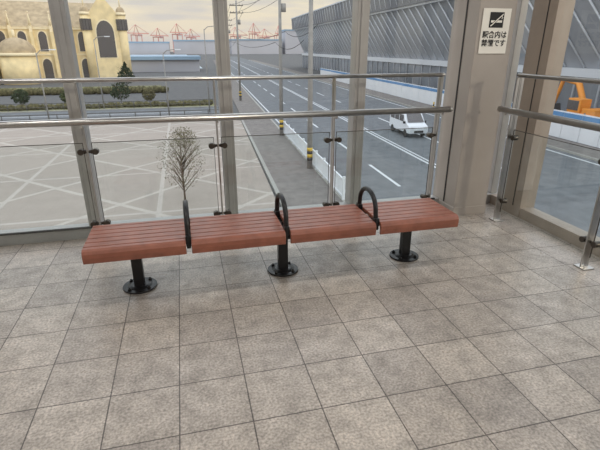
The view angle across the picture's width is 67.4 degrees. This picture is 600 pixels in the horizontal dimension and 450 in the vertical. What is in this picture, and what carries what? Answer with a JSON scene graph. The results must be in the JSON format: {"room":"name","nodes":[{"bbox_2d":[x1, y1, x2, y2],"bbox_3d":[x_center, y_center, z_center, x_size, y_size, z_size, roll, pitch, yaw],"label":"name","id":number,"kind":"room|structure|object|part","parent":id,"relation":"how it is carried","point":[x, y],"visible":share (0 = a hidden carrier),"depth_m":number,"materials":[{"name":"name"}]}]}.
{"room":"railway station","nodes":[
{"label":"railway station","id":0,"kind":"room"},
{"bbox_2d":[0,0,528,245],"bbox_3d":[-2.309,-1.261,3.473,9.320,3.000,0.160,-5,22,-13],"label":"window frame","id":1,"kind":"structure","parent":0,"point":[59,9],"depth_m":4.01,"materials":[{"name":"metal"}]},
{"bbox_2d":[0,203,599,449],"bbox_3d":[-1.437,1.431,0.868,9.350,0.100,7.250,-5,22,-13],"label":"floor","id":2,"kind":"structure","parent":0,"point":[489,339],"depth_m":2.58,"materials":[{"name":"tile"}]},
{"bbox_2d":[0,73,452,226],"bbox_3d":[-2.501,-0.370,3.408,8.012,1.391,0.168,-5,22,-13],"label":"glass railing","id":3,"kind":"object","parent":2,"relation":"on","point":[83,122],"visible":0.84,"depth_m":3.72,"materials":[{"name":"silver metal"}]},
{"bbox_3d":[-2.525,-1.010,3.187,7.928,0.038,0.038,-5,22,-13],"label":"rail","id":4,"kind":"part","parent":3,"relation":"part of","materials":[{"name":"silver metal"}]},
{"bbox_2d":[81,186,458,294],"bbox_3d":[-0.139,0.058,3.376,2.668,0.618,0.490,-5,22,-13],"label":"slatted bench","id":5,"kind":"object","parent":2,"relation":"on","point":[134,241],"visible":1,"depth_m":3.22,"materials":[{"name":"brown wood"}]},
{"bbox_3d":[-1.123,0.097,3.126,0.640,0.096,0.490,-5,22,-13],"label":"seat","id":6,"kind":"part","parent":5,"relation":"part of","materials":[{"name":"brown wood"}]},
{"bbox_3d":[-1.150,0.281,3.180,0.236,0.345,0.280,-5,22,-13],"label":"leg","id":7,"kind":"part","parent":5,"relation":"part of","materials":[{"name":"black metal"}]},
{"bbox_3d":[-0.792,-0.038,3.150,0.034,0.272,0.402,-5,22,-13],"label":"armrest","id":8,"kind":"part","parent":5,"relation":"part of","materials":[{"name":"black metal"}]},
{"bbox_3d":[-0.467,0.037,3.279,0.640,0.096,0.490,-5,22,-13],"label":"seat","id":9,"kind":"part","parent":5,"relation":"part of","materials":[{"name":"brown wood"}]},
{"bbox_3d":[-0.137,-0.099,3.303,0.034,0.272,0.402,-5,22,-13],"label":"armrest","id":10,"kind":"part","parent":5,"relation":"part of","materials":[{"name":"black metal"}]},
{"bbox_3d":[-0.132,0.188,3.418,0.236,0.345,0.280,-5,22,-13],"label":"leg","id":11,"kind":"part","parent":5,"relation":"part of","materials":[{"name":"black metal"}]},
{"bbox_3d":[0.189,-0.024,3.433,0.640,0.096,0.490,-5,22,-13],"label":"seat","id":12,"kind":"part","parent":5,"relation":"part of","materials":[{"name":"brown wood"}]},
{"bbox_3d":[0.519,-0.159,3.456,0.034,0.272,0.402,-5,22,-13],"label":"armrest","id":13,"kind":"part","parent":5,"relation":"part of","materials":[{"name":"black metal"}]},
{"bbox_3d":[0.857,0.097,3.650,0.236,0.345,0.280,-5,22,-13],"label":"leg","id":14,"kind":"part","parent":5,"relation":"part of","materials":[{"name":"black metal"}]},
{"bbox_3d":[0.844,-0.084,3.586,0.640,0.096,0.490,-5,22,-13],"label":"seat","id":15,"kind":"part","parent":5,"relation":"part of","materials":[{"name":"brown wood"}]},
{"bbox_2d":[489,73,599,270],"bbox_3d":[2.519,0.175,2.023,0.168,1.391,5.112,-5,22,-13],"label":"glass railing","id":16,"kind":"object","parent":2,"relation":"on","point":[514,112],"visible":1,"depth_m":3.69,"materials":[{"name":"silver metal"}]},
{"bbox_3d":[2.561,-0.444,1.748,0.038,0.038,5.018,-5,22,-13],"label":"rail","id":17,"kind":"part","parent":16,"relation":"part of","materials":[{"name":"silver metal"}]},
{"bbox_2d":[433,0,517,215],"bbox_3d":[1.685,-1.577,4.275,0.382,3.000,0.425,-5,22,-13],"label":"column","id":18,"kind":"structure","parent":0,"point":[475,82],"depth_m":4.32,"materials":[{"name":"metal"}]},
{"bbox_2d":[478,8,511,53],"bbox_3d":[1.729,-1.717,3.991,0.280,0.370,0.014,-5,22,-13],"label":"no smoking sign","id":19,"kind":"object","parent":18,"relation":"attached to","point":[495,21],"visible":1,"depth_m":3.99,"materials":[{"name":"white paper"}]},
{"bbox_2d":[489,0,599,257],"bbox_3d":[3.033,-0.390,1.264,0.174,3.000,7.080,-5,22,-13],"label":"window frame","id":20,"kind":"structure","parent":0,"point":[551,20],"depth_m":4.20,"materials":[{"name":"painted metal"},{"name":"glass"}]},
{"label":"outside","id":21,"kind":"structure","parent":0,"visible":0},
{"bbox_2d":[0,52,599,206],"bbox_3d":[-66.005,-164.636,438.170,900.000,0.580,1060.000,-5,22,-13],"label":"ground","id":22,"kind":"structure","parent":21,"point":[178,90],"depth_m":91.21,"materials":[{"name":"concrete"}]},
{"bbox_2d":[35,49,55,77],"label":"street lamp","id":23,"kind":"object","parent":22,"relation":"on","point":[45,49],"depth_m":43.60,"materials":[{"name":"metal"}]},
{"bbox_2d":[41,83,49,119],"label":"street lamp","id":24,"kind":"object","parent":22,"relation":"on","point":[42,83],"depth_m":45.00,"materials":[{"name":"metal"}]},
{"bbox_2d":[0,0,131,84],"bbox_3d":[-63.398,-43.575,97.252,48.888,24.000,24.380,-8,23,-20],"label":"chapel","id":25,"kind":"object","parent":22,"relation":"on","point":[26,28],"visible":0.88,"depth_m":99.27,"materials":[{"name":"stone"}]},
{"bbox_2d":[0,85,213,111],"bbox_3d":[-60.987,-17.736,64.261,94.000,0.100,37.700,-5,22,-13],"label":"lawn","id":26,"kind":"structure","parent":22,"relation":"on","point":[151,85],"depth_m":56.66,"materials":[{"name":"green plant"}]},
{"bbox_2d":[10,89,30,104],"bbox_3d":[-34.278,-15.485,55.317,2.122,2.468,2.030,-5,22,-13],"label":"tree","id":27,"kind":"object","parent":26,"relation":"on","point":[22,96],"visible":0.99,"depth_m":54.82,"materials":[{"name":"green plant"}]},
{"bbox_2d":[59,90,65,102],"bbox_3d":[-29.537,-16.132,57.285,1.914,2.228,1.998,-5,22,-13],"label":"tree","id":28,"kind":"object","parent":26,"relation":"on","point":[62,95],"visible":0.27,"depth_m":56.78,"materials":[{"name":"green plant"}]},
{"bbox_2d":[93,36,109,108],"bbox_3d":[-23.190,-18.138,53.972,1.876,8.390,0.220,-5,22,-13],"label":"street lamp","id":29,"kind":"object","parent":26,"relation":"on","point":[99,36],"visible":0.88,"depth_m":53.53,"materials":[{"name":"metal"}]},
{"bbox_2d":[0,85,212,110],"bbox_3d":[-45.112,-17.161,61.585,64.160,1.506,22.504,-5,22,-13],"label":"hedge","id":30,"kind":"object","parent":26,"relation":"on","point":[86,90],"visible":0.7,"depth_m":58.69,"materials":[{"name":"green plant"}]},
{"bbox_2d":[0,99,213,111],"bbox_3d":[-41.944,-12.898,50.751,64.050,1.000,0.100,-5,22,-13],"label":"fence","id":31,"kind":"object","parent":26,"relation":"on","point":[183,103],"visible":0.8,"depth_m":55.17,"materials":[{"name":"white metal"}]},
{"bbox_2d":[109,82,129,102],"bbox_3d":[-23.273,-16.971,58.258,2.622,3.077,2.508,-5,22,-13],"label":"tree","id":32,"kind":"object","parent":26,"relation":"on","point":[114,89],"visible":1,"depth_m":57.92,"materials":[{"name":"green plant"}]},
{"bbox_2d":[117,61,134,85],"bbox_3d":[-32.652,-28.110,84.171,3.421,4.811,3.260,-5,22,-13],"label":"conifer","id":33,"kind":"object","parent":26,"relation":"on","point":[125,70],"visible":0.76,"depth_m":83.58,"materials":[{"name":"green plant"}]},
{"bbox_2d":[141,89,155,101],"bbox_3d":[-20.168,-17.160,60.099,1.834,2.080,1.843,-5,22,-13],"label":"tree","id":34,"kind":"object","parent":26,"relation":"on","point":[145,93],"visible":0.98,"depth_m":59.69,"materials":[{"name":"green plant"}]},
{"bbox_2d":[0,106,218,120],"bbox_3d":[-55.238,-9.517,43.341,94.200,0.140,8.700,-5,22,-13],"label":"street","id":35,"kind":"structure","parent":22,"relation":"on","point":[201,109],"depth_m":52.33,"materials":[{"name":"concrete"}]},
{"bbox_2d":[204,26,213,111],"bbox_3d":[-9.750,-17.648,51.365,1.876,9.390,0.220,-5,22,-13],"label":"street lamp","id":36,"kind":"object","parent":35,"relation":"on","point":[207,26],"visible":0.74,"depth_m":51.04,"materials":[{"name":"metal"}]},
{"bbox_2d":[0,109,218,120],"bbox_3d":[-39.071,-9.412,42.039,65.050,0.900,0.100,-5,22,-13],"label":"fence","id":37,"kind":"object","parent":22,"relation":"on","point":[206,109],"visible":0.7,"depth_m":46.62,"materials":[{"name":"grey paint"}]},
{"bbox_2d":[0,120,274,229],"bbox_3d":[-31.253,1.902,14.476,65.600,0.070,60.000,-5,22,-13],"label":"plaza","id":38,"kind":"object","parent":22,"relation":"on","point":[41,186],"visible":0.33,"depth_m":26.86,"materials":[{"name":"grey concrete"}]},
{"bbox_2d":[156,128,204,199],"bbox_3d":[-5.684,-2.832,21.633,2.307,3.614,2.315,-5,22,-13],"label":"young tree","id":39,"kind":"object","parent":38,"relation":"on","point":[181,162],"visible":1,"depth_m":21.57,"materials":[{"name":"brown plant"}]},
{"bbox_2d":[127,25,148,41],"bbox_3d":[-253.144,-292.530,706.254,11.000,40.865,44.000,11,24,26],"label":"crane","id":40,"kind":"object","parent":22,"relation":"on","point":[138,33],"visible":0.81,"depth_m":703.45,"materials":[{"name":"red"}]},
{"bbox_2d":[150,28,167,41],"bbox_3d":[-224.896,-297.023,723.465,11.000,36.609,44.000,9,23,21],"label":"crane","id":41,"kind":"object","parent":22,"relation":"on","point":[159,35],"visible":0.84,"depth_m":717.58,"materials":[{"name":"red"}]},
{"bbox_2d":[130,54,201,67],"bbox_3d":[-280.232,-107.419,292.057,408.000,0.030,380.000,-5,22,-13],"label":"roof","id":42,"kind":"object","parent":22,"relation":"on","point":[174,54],"visible":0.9,"depth_m":441.33,"materials":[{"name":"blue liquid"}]},
{"bbox_2d":[162,49,180,115],"bbox_3d":[-13.213,-14.815,47.446,1.876,6.990,0.220,-5,22,-13],"label":"street lamp","id":43,"kind":"object","parent":22,"relation":"on","point":[170,49],"visible":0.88,"depth_m":47.16,"materials":[{"name":"metal"}]},
{"bbox_2d":[170,23,184,48],"bbox_3d":[-193.453,-299.130,720.105,11.000,42.993,44.000,8,23,20],"label":"crane","id":44,"kind":"object","parent":22,"relation":"on","point":[175,32],"visible":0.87,"depth_m":714.00,"materials":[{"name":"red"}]},
{"bbox_2d":[184,29,199,39],"bbox_3d":[-179.393,-308.783,753.322,11.000,36.609,44.000,8,23,20],"label":"crane","id":45,"kind":"object","parent":22,"relation":"on","point":[192,37],"visible":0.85,"depth_m":745.62,"materials":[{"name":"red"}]},
{"bbox_2d":[128,29,303,71],"bbox_3d":[-87.637,-152.864,369.923,306.000,27.500,521.000,-5,22,-13],"label":"warehouses","id":46,"kind":"structure","parent":22,"relation":"on","point":[177,63],"depth_m":512.14,"materials":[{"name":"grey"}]},
{"bbox_2d":[229,27,247,38],"bbox_3d":[-102.960,-305.077,741.008,11.000,38.737,44.000,19,28,39],"label":"crane","id":47,"kind":"object","parent":22,"relation":"on","point":[234,28],"visible":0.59,"depth_m":733.35,"materials":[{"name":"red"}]},
{"bbox_2d":[248,23,259,38],"bbox_3d":[-75.130,-311.013,747.368,11.000,45.121,44.000,8,23,20],"label":"crane","id":48,"kind":"object","parent":22,"relation":"on","point":[252,33],"visible":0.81,"depth_m":737.74,"materials":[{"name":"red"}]},
{"bbox_2d":[257,29,274,38],"bbox_3d":[-56.612,-308.437,752.442,11.000,36.609,44.000,16,27,36],"label":"crane","id":49,"kind":"object","parent":22,"relation":"on","point":[266,36],"visible":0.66,"depth_m":746.17,"materials":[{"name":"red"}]},
{"bbox_2d":[213,60,599,206],"bbox_3d":[-9.339,-41.450,124.408,25.200,0.140,340.000,-4,22,-10],"label":"sidewalk","id":50,"kind":"structure","parent":22,"relation":"on","point":[284,165],"depth_m":32.31,"materials":[{"name":"grey concrete"}]},
{"bbox_2d":[229,0,242,100],"bbox_3d":[-8.432,-23.606,61.564,1.800,12.800,0.360,-4,22,-10],"label":"utility pole","id":51,"kind":"object","parent":50,"relation":"on","point":[238,22],"visible":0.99,"depth_m":61.10,"materials":[{"name":"concrete"}]},
{"bbox_2d":[278,0,285,135],"bbox_3d":[-1.575,-13.517,36.361,1.800,12.500,0.360,-4,22,-10],"label":"utility pole","id":52,"kind":"object","parent":50,"relation":"on","point":[281,6],"visible":1,"depth_m":36.41,"materials":[{"name":"concrete"}]},
{"bbox_2d":[307,0,312,168],"bbox_3d":[0.604,-9.372,25.838,1.800,12.500,0.360,-4,22,-10],"label":"utility pole","id":53,"kind":"object","parent":50,"relation":"on","point":[310,34],"visible":1,"depth_m":26.30,"materials":[{"name":"concrete"}]},
{"bbox_2d":[228,0,316,49],"bbox_3d":[-9.977,-31.070,71.781,5.817,5.440,103.504,-5,22,-13],"label":"overhead wires","id":54,"kind":"object","parent":53,"relation":"attached to","point":[258,0],"visible":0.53,"depth_m":41.87,"materials":[{"name":"grey"}]},
{"bbox_2d":[284,121,345,199],"bbox_3d":[0.248,-5.378,31.115,0.120,1.200,20.060,-4,22,-10],"label":"fence","id":55,"kind":"object","parent":50,"relation":"on","point":[320,164],"visible":0.82,"depth_m":26.87,"materials":[{"name":"white metal"}]},
{"bbox_2d":[230,57,599,236],"bbox_3d":[-20.586,-62.976,179.273,19.000,0.020,460.000,-4,22,-10],"label":"road","id":56,"kind":"structure","parent":22,"relation":"on","point":[568,187],"depth_m":31.87,"materials":[{"name":"grey asphalt"}]},
{"bbox_2d":[390,113,427,136],"bbox_3d":[9.511,-9.020,39.574,2.060,1.950,4.540,-4,22,-10],"label":"van","id":57,"kind":"object","parent":56,"relation":"on","point":[398,121],"visible":0.78,"depth_m":38.21,"materials":[{"name":"white paint"}]},
{"bbox_2d":[231,60,599,186],"bbox_3d":[-10.284,-43.190,128.999,17.961,0.012,330.000,-4,22,-10],"label":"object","id":58,"kind":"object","parent":56,"relation":"on","point":[373,167],"visible":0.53,"depth_m":38.19,"materials":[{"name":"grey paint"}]},
{"bbox_2d":[291,0,599,110],"bbox_3d":[44.428,-41.329,99.464,64.400,18.200,172.000,-4,22,-10],"label":"building","id":59,"kind":"structure","parent":22,"relation":"on","point":[405,36],"depth_m":77.05,"materials":[{"name":"grey metal"}]},
{"bbox_2d":[320,68,599,147],"bbox_3d":[16.371,-19.244,65.088,0.195,2.300,116.000,-4,22,-10],"label":"hoarding","id":60,"kind":"object","parent":22,"relation":"on","point":[423,94],"visible":0.53,"depth_m":59.48,"materials":[{"name":"white paint"}]},
{"bbox_2d":[554,81,599,116],"bbox_3d":[24.397,-10.459,39.661,3.160,4.550,8.046,-3,22,-8],"label":"excavator","id":61,"kind":"object","parent":22,"relation":"on","point":[581,105],"visible":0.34,"depth_m":38.16,"materials":[{"name":"orange paint"}]}
]}

